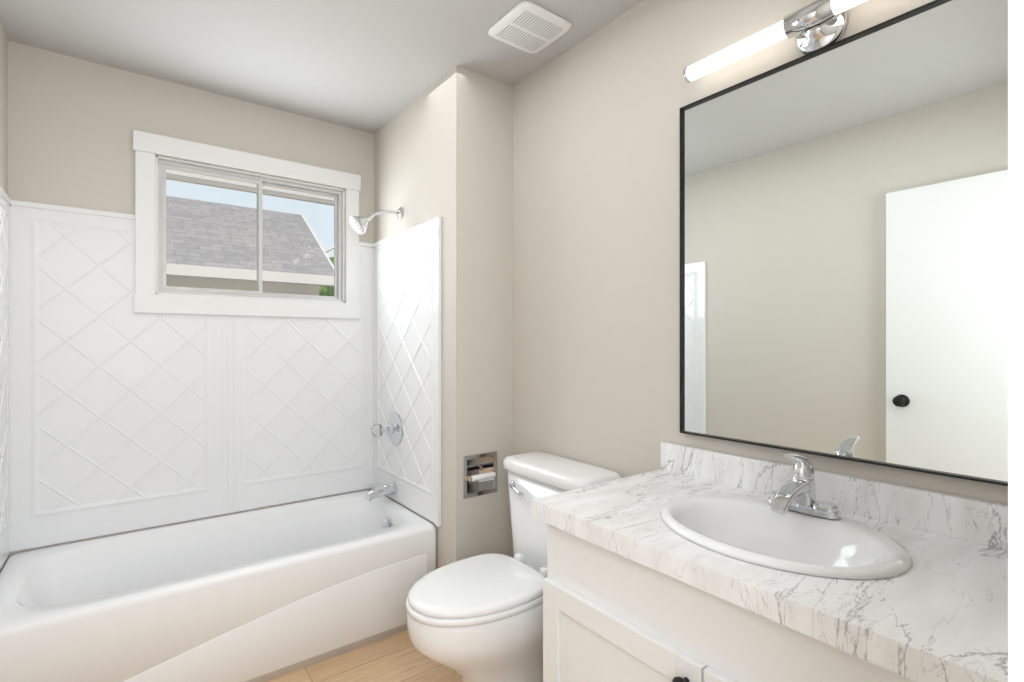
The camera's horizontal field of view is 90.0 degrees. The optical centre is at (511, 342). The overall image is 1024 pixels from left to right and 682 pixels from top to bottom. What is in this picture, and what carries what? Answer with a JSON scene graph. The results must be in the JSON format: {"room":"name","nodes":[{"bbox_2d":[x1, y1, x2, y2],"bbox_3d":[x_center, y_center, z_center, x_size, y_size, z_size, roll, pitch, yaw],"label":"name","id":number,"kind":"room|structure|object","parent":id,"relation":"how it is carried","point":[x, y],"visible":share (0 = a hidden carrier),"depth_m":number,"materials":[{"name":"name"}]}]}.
{"room":"bathroom","nodes":[
{"label":"bathroom","id":0,"kind":"room"},
{"bbox_2d":[0,22,7,570],"bbox_3d":[-1.222,0.030,0.904,0.120,2.440,3.025,0,0,-37],"label":"wall","id":1,"kind":"structure","parent":0,"point":[3,112],"depth_m":1.95,"materials":[{"name":"beige paint"}]},
{"bbox_2d":[8,41,373,556],"bbox_3d":[-1.315,0.030,2.628,1.810,2.440,0.160,0,0,-37],"label":"wall","id":2,"kind":"structure","parent":0,"point":[73,123],"depth_m":2.22,"materials":[{"name":"beige paint"}]},
{"bbox_2d":[0,186,440,569],"bbox_3d":[-1.153,0.134,2.161,1.504,1.387,0.779,0,0,-37],"label":"wall panels","id":3,"kind":"object","parent":2,"relation":"attached to","point":[118,414],"visible":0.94,"depth_m":2.34,"materials":[{"name":"white tile"}]},
{"bbox_2d":[365,482,396,500],"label":"spout","id":4,"kind":"object","parent":3,"relation":"attached to","point":[389,488],"depth_m":2.63,"materials":[{"name":"silver metal"}]},
{"bbox_2d":[371,412,402,444],"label":"shower valve","id":5,"kind":"object","parent":3,"relation":"attached to","point":[393,429],"depth_m":2.63,"materials":[{"name":"silver metal"}]},
{"bbox_2d":[133,130,360,318],"bbox_3d":[-1.287,-0.530,2.596,1.021,0.800,0.126,0,0,-37],"label":"window","id":6,"kind":"structure","parent":2,"relation":"in","point":[148,296],"depth_m":2.49,"materials":[{"name":"white paint"}]},
{"bbox_2d":[166,169,333,199],"bbox_3d":[-1.450,-0.975,2.965,5.000,0.020,0.540,0,0,-37],"label":"soffit","id":7,"kind":"structure","parent":2,"relation":"attached to","point":[241,183],"depth_m":3.11,"materials":[{"name":"white"}]},
{"bbox_2d":[166,173,333,205],"bbox_3d":[-1.622,-1.042,3.192,5.000,0.215,0.030,0,0,-37],"label":"roof fascia","id":8,"kind":"object","parent":7,"relation":"attached to","point":[206,182],"depth_m":3.15,"materials":[{"name":"white paint"}]},
{"bbox_2d":[0,0,642,133],"bbox_3d":[-0.258,-1.230,0.914,2.430,0.080,4.170,0,0,-37],"label":"ceiling","id":9,"kind":"structure","parent":0,"point":[372,66],"depth_m":2.04,"materials":[{"name":"grey paint"}]},
{"bbox_2d":[488,1,571,53],"bbox_3d":[0.067,-1.181,1.940,0.245,0.016,0.245,0,0,-37],"label":"fan","id":10,"kind":"object","parent":9,"relation":"attached to","point":[529,27],"visible":1,"depth_m":1.92,"materials":[{"name":"white plastic"}]},
{"bbox_2d":[267,630,462,681],"bbox_3d":[-0.258,1.290,0.914,2.430,0.080,4.170,0,0,-37],"label":"floor","id":11,"kind":"structure","parent":0,"point":[398,657],"depth_m":1.97,"materials":[{"name":"brown wood"}]},
{"bbox_2d":[0,490,435,681],"bbox_3d":[-1.155,1.040,2.164,1.499,0.420,0.754,0,0,-37],"label":"bathtub","id":12,"kind":"object","parent":11,"relation":"on","point":[265,594],"visible":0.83,"depth_m":1.97,"materials":[{"name":"white ceramic"}]},
{"bbox_2d":[406,452,621,681],"bbox_3d":[-0.024,0.857,1.805,0.727,0.786,0.490,0,0,-37],"label":"toilet","id":13,"kind":"object","parent":11,"relation":"on","point":[477,618],"visible":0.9,"depth_m":1.67,"materials":[{"name":"white ceramic"}]},
{"bbox_2d":[543,524,913,681],"bbox_3d":[0.573,0.859,1.138,0.588,0.782,0.945,0,0,-37],"label":"vanity cabinet","id":14,"kind":"object","parent":11,"relation":"on","point":[609,616],"visible":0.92,"depth_m":1.09,"materials":[{"name":"white paint"}]},
{"bbox_2d":[532,442,1007,681],"bbox_3d":[0.578,0.399,1.144,0.572,0.134,0.988,0,0,-37],"label":"countertop","id":15,"kind":"structure","parent":14,"relation":"on","point":[937,611],"depth_m":0.99,"materials":[{"name":"stone"}]},
{"bbox_2d":[660,494,912,578],"bbox_3d":[0.575,0.479,1.139,0.410,0.151,0.504,0,0,-37],"label":"sink basin","id":16,"kind":"object","parent":15,"relation":"in","point":[757,531],"visible":0.75,"depth_m":1.17,"materials":[{"name":"white ceramic"}]},
{"bbox_2d":[768,453,840,518],"bbox_3d":[0.660,0.331,1.203,0.156,0.143,0.160,0,0,-37],"label":"faucet","id":17,"kind":"object","parent":15,"relation":"on","point":[796,491],"visible":1,"depth_m":1.20,"materials":[{"name":"silver metal"}]},
{"bbox_2d":[374,65,512,568],"bbox_3d":[-0.392,0.030,2.655,0.305,2.440,0.910,0,0,-37],"label":"wall","id":18,"kind":"structure","parent":0,"point":[443,148],"depth_m":2.29,"materials":[{"name":"beige paint"}]},
{"bbox_2d":[350,207,402,234],"bbox_3d":[-0.680,-0.614,2.564,0.262,0.167,0.100,0,0,-37],"label":"shower head","id":19,"kind":"object","parent":18,"relation":"attached to","point":[358,224],"visible":1,"depth_m":2.52},
{"bbox_2d":[463,451,496,498],"bbox_3d":[-0.149,0.588,2.288,0.178,0.183,0.098,0,0,-37],"label":"toilet paper holder","id":20,"kind":"object","parent":18,"relation":"attached to","point":[479,474],"visible":0.94,"depth_m":2.31,"materials":[{"name":"silver metal"}]},
{"bbox_2d":[513,0,1007,557],"bbox_3d":[0.309,0.030,2.060,0.143,2.440,3.025,0,0,-37],"label":"wall","id":21,"kind":"structure","parent":0,"point":[844,249],"depth_m":1.42,"materials":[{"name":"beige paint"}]},
{"bbox_3d":[0.424,0.030,0.326,1.810,2.440,0.120,0,0,-37],"label":"wall","id":22,"kind":"structure","parent":0,"visible":0},
{"bbox_2d":[683,0,866,82],"bbox_3d":[0.766,-0.808,1.299,0.090,0.124,0.708,0,0,-37],"label":"vanity light","id":23,"kind":"object","parent":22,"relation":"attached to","point":[815,26],"visible":1,"depth_m":1.31,"materials":[{"name":"white glass"}]},
{"bbox_2d":[1008,0,1023,681],"bbox_3d":[0.039,0.230,0.032,0.760,2.040,0.124,0,0,-37],"label":"door frame","id":24,"kind":"structure","parent":22,"relation":"attached to","point":[1015,340],"depth_m":0.30,"materials":[{"name":"white paint"}]},
{"label":"outside","id":25,"kind":"structure","parent":0,"visible":0},
{"bbox_3d":[-11.263,4.300,18.443,35.000,0.100,36.990,0,0,-37],"label":"ground","id":26,"kind":"structure","parent":25,"visible":0},
{"bbox_2d":[166,276,318,295],"bbox_3d":[-5.897,1.670,4.819,7.940,5.160,0.100,0,0,-37],"label":"siding","id":27,"kind":"object","parent":26,"relation":"on","point":[270,287],"depth_m":6.57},
{"bbox_2d":[166,196,333,275],"bbox_3d":[-6.064,-1.451,5.189,8.000,0.001,2.286,0,33,-37],"label":"roof","id":28,"kind":"structure","parent":27,"relation":"on","point":[218,242],"depth_m":6.93,"materials":[{"name":"grey"}]},
{"bbox_2d":[166,214,333,285],"bbox_3d":[-6.059,-1.397,5.159,8.090,1.383,2.117,0,0,-37],"label":"gutter","id":29,"kind":"object","parent":28,"relation":"attached to","point":[209,274],"depth_m":6.08,"materials":[{"name":"white metal"}]},
{"bbox_2d":[319,257,333,295],"bbox_3d":[-3.358,1.169,11.882,2.990,6.161,2.677,0,0,-37],"label":"tree","id":30,"kind":"object","parent":26,"relation":"on","point":[327,290],"depth_m":10.74,"materials":[{"name":"green plant"}]}
]}

